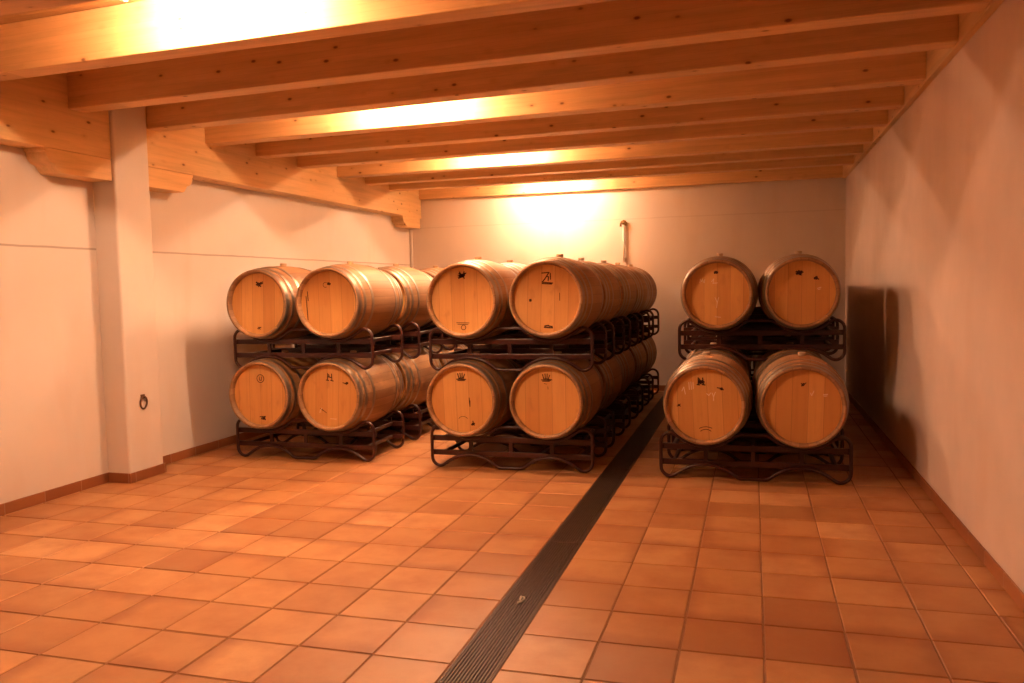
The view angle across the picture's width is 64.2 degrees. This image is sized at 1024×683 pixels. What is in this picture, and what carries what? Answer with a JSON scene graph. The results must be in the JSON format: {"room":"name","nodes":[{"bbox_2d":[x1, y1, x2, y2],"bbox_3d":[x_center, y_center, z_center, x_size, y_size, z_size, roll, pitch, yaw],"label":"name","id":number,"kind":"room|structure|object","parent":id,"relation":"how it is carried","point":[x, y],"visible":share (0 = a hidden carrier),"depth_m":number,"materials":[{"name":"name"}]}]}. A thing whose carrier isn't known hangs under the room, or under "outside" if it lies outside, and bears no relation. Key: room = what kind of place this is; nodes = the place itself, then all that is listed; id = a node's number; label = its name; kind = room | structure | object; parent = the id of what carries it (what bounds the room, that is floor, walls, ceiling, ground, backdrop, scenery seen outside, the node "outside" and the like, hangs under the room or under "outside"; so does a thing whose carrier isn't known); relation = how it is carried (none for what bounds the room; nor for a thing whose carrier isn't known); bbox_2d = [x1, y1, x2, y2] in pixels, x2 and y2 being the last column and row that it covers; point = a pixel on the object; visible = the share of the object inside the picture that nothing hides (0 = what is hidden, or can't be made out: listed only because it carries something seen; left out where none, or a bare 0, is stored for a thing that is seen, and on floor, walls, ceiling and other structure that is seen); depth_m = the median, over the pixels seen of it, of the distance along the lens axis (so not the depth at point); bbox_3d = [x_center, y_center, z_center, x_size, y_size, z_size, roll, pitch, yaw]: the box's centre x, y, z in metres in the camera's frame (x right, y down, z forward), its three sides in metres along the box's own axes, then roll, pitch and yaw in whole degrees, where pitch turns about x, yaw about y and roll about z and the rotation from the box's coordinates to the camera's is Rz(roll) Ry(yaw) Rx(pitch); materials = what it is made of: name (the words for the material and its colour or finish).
{"room":"wine barrel cellar","nodes":[
{"label":"wine barrel cellar","id":0,"kind":"room"},
{"bbox_2d":[0,0,142,24],"bbox_3d":[-0.812,-2.049,4.156,6.281,0.200,15.780,0,4,16],"label":"ceiling","id":1,"kind":"structure","parent":0,"point":[10,18],"depth_m":4.82,"materials":[{"name":"brown wood"}]},
{"bbox_2d":[0,0,98,15],"bbox_3d":[-0.946,-1.736,3.429,6.041,0.321,0.160,0,4,18],"label":"joist","id":2,"kind":"object","parent":1,"relation":"attached to","point":[7,7],"visible":1,"depth_m":3.88,"materials":[{"name":"brown wood"}]},
{"bbox_2d":[0,0,614,80],"bbox_3d":[-0.696,-1.797,4.276,6.049,0.321,0.160,0,4,19],"label":"joist","id":3,"kind":"object","parent":1,"relation":"attached to","point":[143,31],"visible":1,"depth_m":4.57,"materials":[{"name":"brown wood"}]},
{"bbox_2d":[67,0,991,112],"bbox_3d":[-0.444,-1.859,5.132,6.054,0.321,0.160,0,4,20],"label":"joist","id":4,"kind":"object","parent":1,"relation":"attached to","point":[615,26],"visible":0.84,"depth_m":4.97,"materials":[{"name":"brown wood"}]},
{"bbox_2d":[146,14,958,131],"bbox_3d":[-0.229,-1.912,5.862,6.066,0.321,0.160,0,4,21],"label":"joist","id":5,"kind":"object","parent":1,"relation":"attached to","point":[936,32],"visible":0.67,"depth_m":5.55,"materials":[{"name":"brown wood"}]},
{"bbox_2d":[205,51,925,145],"bbox_3d":[0.009,-1.971,6.668,6.052,0.321,0.160,0,4,19],"label":"joist","id":6,"kind":"object","parent":1,"relation":"attached to","point":[903,69],"visible":0.56,"depth_m":6.34,"materials":[{"name":"brown wood"}]},
{"bbox_2d":[255,86,903,158],"bbox_3d":[0.243,-2.028,7.462,6.049,0.321,0.160,0,4,19],"label":"joist","id":7,"kind":"object","parent":1,"relation":"attached to","point":[885,98],"visible":0.51,"depth_m":7.20,"materials":[{"name":"brown wood"}]},
{"bbox_2d":[297,110,887,168],"bbox_3d":[0.467,-2.084,8.223,6.048,0.321,0.160,0,4,19],"label":"joist","id":8,"kind":"object","parent":1,"relation":"attached to","point":[879,118],"visible":0.45,"depth_m":7.99,"materials":[{"name":"brown wood"}]},
{"bbox_2d":[337,128,872,178],"bbox_3d":[0.728,-2.148,9.108,6.048,0.321,0.160,0,4,19],"label":"joist","id":9,"kind":"object","parent":1,"relation":"attached to","point":[864,135],"visible":0.48,"depth_m":8.89,"materials":[{"name":"brown wood"}]},
{"bbox_2d":[365,144,862,184],"bbox_3d":[0.940,-2.200,9.826,6.049,0.321,0.160,0,4,19],"label":"joist","id":10,"kind":"object","parent":1,"relation":"attached to","point":[845,150],"visible":0.44,"depth_m":9.63,"materials":[{"name":"brown wood"}]},
{"bbox_2d":[389,155,853,190],"bbox_3d":[1.160,-2.254,10.572,6.044,0.321,0.160,0,4,18],"label":"joist","id":11,"kind":"object","parent":1,"relation":"attached to","point":[834,160],"visible":0.44,"depth_m":10.36,"materials":[{"name":"brown wood"}]},
{"bbox_2d":[419,166,842,199],"bbox_3d":[1.480,-2.332,11.658,6.036,0.324,0.080,0,4,16],"label":"joist","id":12,"kind":"object","parent":1,"relation":"attached to","point":[828,171],"visible":0.44,"depth_m":11.53,"materials":[{"name":"brown wood"}]},
{"bbox_2d":[0,144,409,503],"bbox_3d":[-3.893,-0.314,5.190,0.220,3.665,16.220,0,4,16],"label":"wall","id":13,"kind":"structure","parent":0,"point":[206,235],"depth_m":6.64,"materials":[{"name":"paint"}]},
{"bbox_2d":[0,73,110,159],"bbox_3d":[-4.617,-1.421,1.999,0.197,0.602,9.417,0,4,16],"label":"girder","id":14,"kind":"object","parent":13,"relation":"attached to","point":[35,112],"visible":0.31,"depth_m":5.92,"materials":[{"name":"brown wood"}]},
{"bbox_2d":[23,147,111,181],"bbox_3d":[-3.373,-1.341,6.224,0.193,0.168,0.642,0,4,16],"label":"corbel","id":15,"kind":"object","parent":13,"relation":"attached to","point":[48,161],"visible":1,"depth_m":6.12,"materials":[{"name":"brown wood"}]},
{"bbox_2d":[0,424,294,515],"bbox_3d":[-3.645,1.223,5.222,0.231,0.082,15.768,0,4,16],"label":"baseboard","id":16,"kind":"structure","parent":13,"relation":"attached to","point":[35,499],"depth_m":6.66,"materials":[{"name":"tile"}]},
{"bbox_2d":[148,167,192,192],"bbox_3d":[-3.085,-1.412,7.203,0.193,0.168,0.597,0,4,16],"label":"corbel","id":17,"kind":"object","parent":13,"relation":"attached to","point":[162,181],"visible":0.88,"depth_m":7.15,"materials":[{"name":"brown wood"}]},
{"bbox_2d":[145,106,420,218],"bbox_3d":[-2.335,-1.983,9.741,0.197,0.602,5.956,0,4,16],"label":"girder","id":18,"kind":"object","parent":13,"relation":"attached to","point":[186,151],"visible":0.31,"depth_m":8.55,"materials":[{"name":"brown wood"}]},
{"bbox_2d":[391,215,419,228],"bbox_3d":[-1.594,-1.788,12.258,0.193,0.150,0.647,0,4,16],"label":"corbel","id":19,"kind":"object","parent":13,"relation":"attached to","point":[406,222],"visible":1,"depth_m":12.08,"materials":[{"name":"brown wood"}]},
{"bbox_2d":[0,391,1023,682],"bbox_3d":[-0.738,1.383,4.383,6.281,0.251,15.780,0,4,16],"label":"floor","id":20,"kind":"structure","parent":0,"point":[222,565],"depth_m":4.37,"materials":[{"name":"tile"}]},
{"bbox_2d":[93,106,162,472],"bbox_3d":[-3.194,-0.460,6.781,0.218,3.215,0.400,0,4,16],"label":"pillar","id":21,"kind":"structure","parent":20,"relation":"on","point":[122,215],"depth_m":6.67,"materials":[{"name":"paint"}]},
{"bbox_2d":[108,463,166,483],"bbox_3d":[-3.155,1.103,6.883,0.231,0.082,0.424,0,4,16],"label":"baseboard","id":22,"kind":"structure","parent":21,"relation":"attached to","point":[113,477],"depth_m":6.68,"materials":[{"name":"ceramic"}]},
{"bbox_2d":[140,394,147,408],"bbox_3d":[-3.061,0.502,6.791,0.031,0.126,0.087,0,4,16],"label":"ring","id":23,"kind":"object","parent":21,"relation":"attached to","point":[143,396],"visible":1,"depth_m":6.79,"materials":[{"name":"metal"}]},
{"bbox_2d":[236,410,404,461],"bbox_3d":[-1.809,0.870,7.754,1.428,0.375,0.657,0,4,16],"label":"rack","id":24,"kind":"object","parent":20,"relation":"on","point":[372,433],"visible":0.74,"depth_m":7.53,"materials":[{"name":"black metal"}]},
{"bbox_2d":[229,350,320,428],"bbox_3d":[-2.167,0.444,7.829,0.702,0.728,0.950,1,4,16],"label":"wine barrel","id":25,"kind":"object","parent":24,"relation":"on","point":[263,393],"visible":0.66,"depth_m":7.42,"materials":[{"name":"brown wood"}]},
{"bbox_2d":[298,350,403,430],"bbox_3d":[-1.485,0.442,7.628,0.689,0.716,0.950,0,4,16],"label":"wine barrel","id":26,"kind":"object","parent":24,"relation":"on","point":[335,394],"visible":0.89,"depth_m":7.25,"materials":[{"name":"brown wood"}]},
{"bbox_2d":[233,324,402,369],"bbox_3d":[-1.813,0.042,7.695,1.428,0.375,0.657,0,4,16],"label":"rack","id":27,"kind":"object","parent":26,"relation":"on","point":[337,351],"visible":0.76,"depth_m":7.48,"materials":[{"name":"black metal"}]},
{"bbox_2d":[226,263,311,338],"bbox_3d":[-2.172,-0.384,7.770,0.690,0.716,0.950,0,4,15],"label":"wine barrel","id":28,"kind":"object","parent":27,"relation":"on","point":[260,302],"visible":0.76,"depth_m":7.37,"materials":[{"name":"brown wood"}]},
{"bbox_2d":[296,261,402,338],"bbox_3d":[-1.485,-0.385,7.567,0.694,0.720,0.950,0,4,16],"label":"wine barrel","id":29,"kind":"object","parent":27,"relation":"on","point":[336,301],"visible":0.96,"depth_m":7.19,"materials":[{"name":"brown wood"}]},
{"bbox_2d":[296,401,439,439],"bbox_3d":[-1.512,0.796,8.759,1.428,0.375,0.657,0,4,16],"label":"rack","id":30,"kind":"object","parent":20,"relation":"on","point":[417,415],"visible":0.26,"depth_m":8.36,"materials":[{"name":"black metal"}]},
{"bbox_2d":[384,343,441,412],"bbox_3d":[-1.191,0.369,8.630,0.697,0.723,0.950,0,4,17],"label":"wine barrel","id":31,"kind":"object","parent":30,"relation":"on","point":[417,373],"visible":0.27,"depth_m":8.30,"materials":[{"name":"brown wood"}]},
{"bbox_2d":[295,320,442,358],"bbox_3d":[-1.517,-0.030,8.700,1.428,0.375,0.657,0,4,16],"label":"rack","id":32,"kind":"object","parent":31,"relation":"on","point":[418,344],"visible":0.4,"depth_m":8.44,"materials":[{"name":"black metal"}]},
{"bbox_2d":[378,264,432,331],"bbox_3d":[-1.195,-0.458,8.568,0.690,0.716,0.950,0,4,16],"label":"wine barrel","id":33,"kind":"object","parent":32,"relation":"on","point":[414,283],"visible":0.47,"depth_m":8.24,"materials":[{"name":"brown wood"}]},
{"bbox_2d":[392,404,428,421],"bbox_3d":[-1.216,0.724,9.763,1.428,0.375,0.657,0,4,16],"label":"rack","id":34,"kind":"object","parent":20,"relation":"on","point":[407,410],"visible":0.02,"depth_m":9.44,"materials":[{"name":"black metal"}]},
{"bbox_2d":[426,336,467,365],"bbox_3d":[-0.891,0.296,9.633,0.709,0.735,0.950,-2,3,16],"label":"wine barrel","id":35,"kind":"object","parent":34,"relation":"on","point":[443,362],"visible":0.06,"depth_m":9.24,"materials":[{"name":"brown wood"}]},
{"bbox_2d":[403,325,467,350],"bbox_3d":[-1.221,-0.103,9.705,1.428,0.375,0.657,0,4,16],"label":"rack","id":36,"kind":"object","parent":35,"relation":"on","point":[422,337],"visible":0.02,"depth_m":9.33,"materials":[{"name":"black metal"}]},
{"bbox_2d":[420,266,442,326],"bbox_3d":[-0.891,-0.531,9.583,0.700,0.726,0.950,1,4,17],"label":"wine barrel","id":37,"kind":"object","parent":36,"relation":"on","point":[432,272],"visible":0.12,"depth_m":9.20,"materials":[{"name":"brown wood"}]},
{"bbox_2d":[437,541,581,682],"bbox_3d":[0.035,1.286,3.933,0.202,0.030,1.997,0,4,16],"label":"drain grate","id":38,"kind":"object","parent":20,"relation":"in","point":[482,658],"visible":0.79,"depth_m":3.77,"materials":[{"name":"metal"}]},
{"bbox_2d":[517,596,525,602],"bbox_3d":[0.047,1.261,3.983,0.034,0.017,0.074,0,4,16],"label":"scrap","id":39,"kind":"object","parent":38,"relation":"on","point":[520,600],"visible":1,"depth_m":3.98,"materials":[{"name":"beige paper"}]},
{"bbox_2d":[430,416,606,472],"bbox_3d":[0.072,0.869,7.142,1.428,0.375,0.657,0,4,16],"label":"rack","id":40,"kind":"object","parent":20,"relation":"on","point":[484,438],"visible":0.77,"depth_m":6.89,"materials":[{"name":"black metal"}]},
{"bbox_2d":[426,351,521,436],"bbox_3d":[-0.296,0.443,7.220,0.708,0.734,0.950,-2,4,17],"label":"wine barrel","id":41,"kind":"object","parent":40,"relation":"on","point":[468,397],"visible":0.84,"depth_m":6.82,"materials":[{"name":"brown wood"}]},
{"bbox_2d":[509,351,602,439],"bbox_3d":[0.401,0.442,7.014,0.693,0.719,0.950,0,4,16],"label":"wine barrel","id":42,"kind":"object","parent":40,"relation":"on","point":[549,399],"visible":0.8,"depth_m":6.61,"materials":[{"name":"brown wood"}]},
{"bbox_2d":[429,323,606,371],"bbox_3d":[0.064,0.042,7.085,1.428,0.375,0.657,0,4,16],"label":"rack","id":43,"kind":"object","parent":42,"relation":"on","point":[541,354],"visible":0.86,"depth_m":6.86,"materials":[{"name":"black metal"}]},
{"bbox_2d":[427,257,516,338],"bbox_3d":[-0.288,-0.383,7.157,0.694,0.720,0.950,0,4,16],"label":"wine barrel","id":44,"kind":"object","parent":43,"relation":"on","point":[467,299],"visible":0.84,"depth_m":6.76,"materials":[{"name":"brown wood"}]},
{"bbox_2d":[509,254,603,338],"bbox_3d":[0.398,-0.385,6.955,0.689,0.716,0.950,0,4,16],"label":"wine barrel","id":45,"kind":"object","parent":43,"relation":"on","point":[550,297],"visible":0.97,"depth_m":6.56,"materials":[{"name":"brown wood"}]},
{"bbox_2d":[489,400,624,447],"bbox_3d":[0.368,0.796,8.147,1.428,0.375,0.657,0,4,16],"label":"rack","id":46,"kind":"object","parent":20,"relation":"on","point":[611,424],"visible":0.27,"depth_m":7.93,"materials":[{"name":"black metal"}]},
{"bbox_2d":[494,344,534,367],"bbox_3d":[0.004,0.370,8.226,0.689,0.716,0.950,0,4,17],"label":"wine barrel","id":47,"kind":"object","parent":46,"relation":"on","point":[519,365],"visible":0.02,"depth_m":7.78,"materials":[{"name":"brown wood"}]},
{"bbox_2d":[594,350,622,412],"bbox_3d":[0.707,0.369,8.011,0.709,0.735,0.950,-2,3,17],"label":"wine barrel","id":48,"kind":"object","parent":46,"relation":"on","point":[611,373],"visible":0.34,"depth_m":7.67,"materials":[{"name":"brown wood"}]},
{"bbox_2d":[472,318,624,359],"bbox_3d":[0.360,-0.030,8.089,1.428,0.375,0.657,0,4,16],"label":"rack","id":49,"kind":"object","parent":48,"relation":"on","point":[611,331],"visible":0.32,"depth_m":7.85,"materials":[{"name":"black metal"}]},
{"bbox_2d":[500,260,526,330],"bbox_3d":[-0.004,-0.456,8.158,0.710,0.736,0.950,-2,3,16],"label":"wine barrel","id":50,"kind":"object","parent":49,"relation":"on","point":[516,267],"visible":0.1,"depth_m":7.81,"materials":[{"name":"brown wood"}]},
{"bbox_2d":[577,258,620,327],"bbox_3d":[0.689,-0.458,7.964,0.704,0.730,0.950,-1,4,16],"label":"wine barrel","id":51,"kind":"object","parent":49,"relation":"on","point":[611,287],"visible":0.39,"depth_m":7.63,"materials":[{"name":"brown wood"}]},
{"bbox_2d":[549,469,629,542],"bbox_3d":[0.600,1.147,5.847,0.202,0.030,1.997,0,4,16],"label":"drain grate","id":52,"kind":"object","parent":20,"relation":"in","point":[576,527],"visible":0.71,"depth_m":5.62,"materials":[{"name":"metal"}]},
{"bbox_2d":[598,387,638,428],"bbox_3d":[0.664,0.724,9.152,1.428,0.375,0.657,0,4,16],"label":"rack","id":53,"kind":"object","parent":20,"relation":"on","point":[615,406],"visible":0.25,"depth_m":8.77,"materials":[{"name":"black metal"}]},
{"bbox_2d":[614,345,634,394],"bbox_3d":[0.988,0.296,9.028,0.690,0.716,0.950,0,4,16],"label":"wine barrel","id":54,"kind":"object","parent":53,"relation":"on","point":[626,359],"visible":0.22,"depth_m":8.72,"materials":[{"name":"brown wood"}]},
{"bbox_2d":[601,314,638,350],"bbox_3d":[0.656,-0.103,9.094,1.428,0.375,0.657,0,4,16],"label":"rack","id":55,"kind":"object","parent":54,"relation":"on","point":[629,324],"visible":0.21,"depth_m":8.68,"materials":[{"name":"black metal"}]},
{"bbox_2d":[598,260,636,323],"bbox_3d":[0.997,-0.531,8.966,0.689,0.716,0.950,0,4,16],"label":"wine barrel","id":56,"kind":"object","parent":55,"relation":"on","point":[627,285],"visible":0.33,"depth_m":8.62,"materials":[{"name":"brown wood"}]},
{"bbox_2d":[606,428,656,469],"bbox_3d":[1.164,1.008,7.760,0.202,0.030,1.997,0,4,16],"label":"drain grate","id":57,"kind":"object","parent":20,"relation":"in","point":[627,456],"visible":0.77,"depth_m":7.59,"materials":[{"name":"metal"}]},
{"bbox_2d":[615,377,649,413],"bbox_3d":[0.961,0.651,10.156,1.428,0.375,0.657,0,4,16],"label":"rack","id":58,"kind":"object","parent":20,"relation":"on","point":[638,386],"visible":0.2,"depth_m":9.72,"materials":[{"name":"black metal"}]},
{"bbox_2d":[625,338,646,384],"bbox_3d":[1.287,0.223,10.025,0.689,0.716,0.950,0,4,16],"label":"wine barrel","id":59,"kind":"object","parent":58,"relation":"on","point":[639,354],"visible":0.23,"depth_m":9.68,"materials":[{"name":"brown wood"}]},
{"bbox_2d":[615,311,649,343],"bbox_3d":[0.952,-0.176,10.099,1.428,0.375,0.657,0,4,16],"label":"rack","id":60,"kind":"object","parent":59,"relation":"on","point":[642,321],"visible":0.26,"depth_m":9.69,"materials":[{"name":"black metal"}]},
{"bbox_2d":[615,263,647,317],"bbox_3d":[1.292,-0.604,9.976,0.695,0.721,0.950,0,4,16],"label":"wine barrel","id":61,"kind":"object","parent":60,"relation":"on","point":[641,286],"visible":0.28,"depth_m":9.64,"materials":[{"name":"brown wood"}]},
{"bbox_2d":[628,368,658,400],"bbox_3d":[1.257,0.578,11.161,1.428,0.375,0.657,0,4,16],"label":"rack","id":62,"kind":"object","parent":20,"relation":"on","point":[650,376],"visible":0.21,"depth_m":10.72,"materials":[{"name":"black metal"}]},
{"bbox_2d":[639,333,656,375],"bbox_3d":[1.590,0.150,11.030,0.711,0.737,0.950,2,4,16],"label":"wine barrel","id":63,"kind":"object","parent":62,"relation":"on","point":[649,344],"visible":0.2,"depth_m":10.68,"materials":[{"name":"brown wood"}]},
{"bbox_2d":[631,308,658,337],"bbox_3d":[1.248,-0.249,11.103,1.428,0.375,0.657,0,4,16],"label":"rack","id":64,"kind":"object","parent":63,"relation":"on","point":[652,317],"visible":0.18,"depth_m":10.69,"materials":[{"name":"black metal"}]},
{"bbox_2d":[628,264,656,313],"bbox_3d":[1.580,-0.678,10.982,0.689,0.716,0.950,0,4,17],"label":"wine barrel","id":65,"kind":"object","parent":64,"relation":"on","point":[651,285],"visible":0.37,"depth_m":10.67,"materials":[{"name":"brown wood"}]},
{"bbox_2d":[638,402,664,427],"bbox_3d":[1.728,0.869,9.674,0.202,0.030,1.997,0,4,16],"label":"drain grate","id":66,"kind":"object","parent":20,"relation":"in","point":[655,417],"visible":0.6,"depth_m":9.38,"materials":[{"name":"metal"}]},
{"bbox_2d":[672,402,838,455],"bbox_3d":[2.237,0.794,7.580,1.428,0.375,0.657,0,4,16],"label":"rack","id":67,"kind":"object","parent":20,"relation":"on","point":[752,427],"visible":0.04,"depth_m":7.30,"materials":[{"name":"black metal"}]},
{"bbox_2d":[678,342,750,380],"bbox_3d":[1.881,0.368,7.650,0.709,0.735,0.950,1,4,16],"label":"wine barrel","id":68,"kind":"object","parent":67,"relation":"on","point":[735,357],"visible":0.23,"depth_m":7.33,"materials":[{"name":"brown wood"}]},
{"bbox_2d":[752,342,823,394],"bbox_3d":[2.555,0.366,7.458,0.689,0.716,0.950,0,4,16],"label":"wine barrel","id":69,"kind":"object","parent":67,"relation":"on","point":[772,355],"visible":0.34,"depth_m":7.19,"materials":[{"name":"brown wood"}]},
{"bbox_2d":[678,316,846,360],"bbox_3d":[2.285,-0.035,7.536,1.428,0.375,0.657,0,4,16],"label":"rack","id":70,"kind":"object","parent":69,"relation":"on","point":[817,346],"visible":0.79,"depth_m":7.31,"materials":[{"name":"black metal"}]},
{"bbox_2d":[680,253,757,329],"bbox_3d":[1.935,-0.461,7.608,0.694,0.720,0.950,0,4,17],"label":"wine barrel","id":71,"kind":"object","parent":70,"relation":"on","point":[719,292],"visible":0.96,"depth_m":7.20,"materials":[{"name":"brown wood"}]},
{"bbox_2d":[758,251,840,329],"bbox_3d":[2.595,-0.463,7.414,0.698,0.725,0.950,0,4,15],"label":"wine barrel","id":72,"kind":"object","parent":70,"relation":"on","point":[798,291],"visible":0.94,"depth_m":7.01,"materials":[{"name":"brown wood"}]},
{"bbox_2d":[659,420,852,484],"bbox_3d":[1.941,0.867,6.575,1.428,0.375,0.657,0,4,16],"label":"rack","id":73,"kind":"object","parent":20,"relation":"on","point":[723,447],"visible":0.8,"depth_m":6.32,"materials":[{"name":"black metal"}]},
{"bbox_2d":[663,352,752,444],"bbox_3d":[1.601,0.440,6.644,0.689,0.716,0.950,0,4,18],"label":"wine barrel","id":74,"kind":"object","parent":73,"relation":"on","point":[708,398],"visible":1,"depth_m":6.25,"materials":[{"name":"brown wood"}]},
{"bbox_2d":[755,352,848,448],"bbox_3d":[2.276,0.439,6.446,0.711,0.737,0.950,2,4,17],"label":"wine barrel","id":75,"kind":"object","parent":73,"relation":"on","point":[801,400],"visible":1,"depth_m":6.05,"materials":[{"name":"brown wood"}]},
{"bbox_3d":[2.533,0.721,8.585,1.428,0.375,0.657,0,4,16],"label":"rack","id":76,"kind":"object","parent":20,"relation":"on","visible":0},
{"bbox_2d":[691,336,750,375],"bbox_3d":[2.180,0.294,8.666,0.689,0.716,0.950,0,4,16],"label":"wine barrel","id":77,"kind":"object","parent":76,"relation":"on","point":[738,350],"visible":0.06,"depth_m":8.32,"materials":[{"name":"brown wood"}]},
{"bbox_2d":[754,335,821,368],"bbox_3d":[2.868,0.293,8.451,0.689,0.716,0.950,0,4,16],"label":"wine barrel","id":78,"kind":"object","parent":76,"relation":"on","point":[758,356],"visible":0.06,"depth_m":8.35,"materials":[{"name":"brown wood"}]},
{"bbox_2d":[687,312,834,350],"bbox_3d":[2.581,-0.108,8.541,1.428,0.375,0.657,0,4,16],"label":"rack","id":79,"kind":"object","parent":78,"relation":"on","point":[749,324],"visible":0.2,"depth_m":8.29,"materials":[{"name":"black metal"}]},
{"bbox_2d":[410,178,845,384],"bbox_3d":[1.482,-0.876,11.925,6.281,3.665,0.220,0,4,16],"label":"wall","id":80,"kind":"structure","parent":0,"point":[668,230],"depth_m":11.62,"materials":[{"name":"paint"}]},
{"bbox_2d":[409,230,413,267],"bbox_3d":[-1.540,-0.540,12.700,0.045,2.358,0.050,0,4,16],"label":"trim","id":81,"kind":"structure","parent":80,"relation":"attached to","point":[410,231],"depth_m":12.62,"materials":[{"name":"paint"}]},
{"bbox_2d":[620,220,626,261],"bbox_3d":[1.601,-1.443,11.709,0.110,0.600,0.048,0,4,16],"label":"pipe","id":82,"kind":"object","parent":80,"relation":"attached to","point":[623,222],"visible":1,"depth_m":11.69,"materials":[{"name":"gold metal"}]},
{"bbox_2d":[630,385,665,390],"bbox_3d":[1.482,0.669,11.916,6.281,0.082,0.012,0,4,16],"label":"baseboard","id":83,"kind":"structure","parent":80,"relation":"attached to","point":[661,387],"depth_m":11.72,"materials":[{"name":"ceramic"}]},
{"bbox_2d":[845,0,1023,592],"bbox_3d":[2.343,-0.327,3.351,0.220,3.665,16.220,0,4,16],"label":"wall","id":84,"kind":"structure","parent":0,"point":[934,243],"depth_m":5.00,"materials":[{"name":"paint"}]},
{"bbox_2d":[842,0,1003,177],"bbox_3d":[2.184,-1.788,3.291,0.044,0.334,15.777,0,4,16],"label":"wall plate","id":85,"kind":"object","parent":84,"relation":"attached to","point":[969,23],"visible":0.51,"depth_m":5.41,"materials":[{"name":"brown wood"}]},
{"bbox_2d":[848,392,1023,612],"bbox_3d":[2.263,1.211,3.480,0.012,0.082,15.768,0,4,16],"label":"baseboard","id":86,"kind":"structure","parent":84,"relation":"attached to","point":[1001,576],"depth_m":4.93,"materials":[{"name":"ceramic"}]},
{"bbox_3d":[2.830,0.648,9.589,1.428,0.375,0.657,0,4,16],"label":"rack","id":87,"kind":"object","parent":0,"visible":0},
{"bbox_2d":[753,351,759,367],"bbox_3d":[3.149,0.221,9.455,0.690,0.716,0.950,0,4,16],"label":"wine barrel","id":88,"kind":"object","parent":87,"relation":"on","point":[754,356],"visible":0.06,"depth_m":9.27,"materials":[{"name":"brown wood"}]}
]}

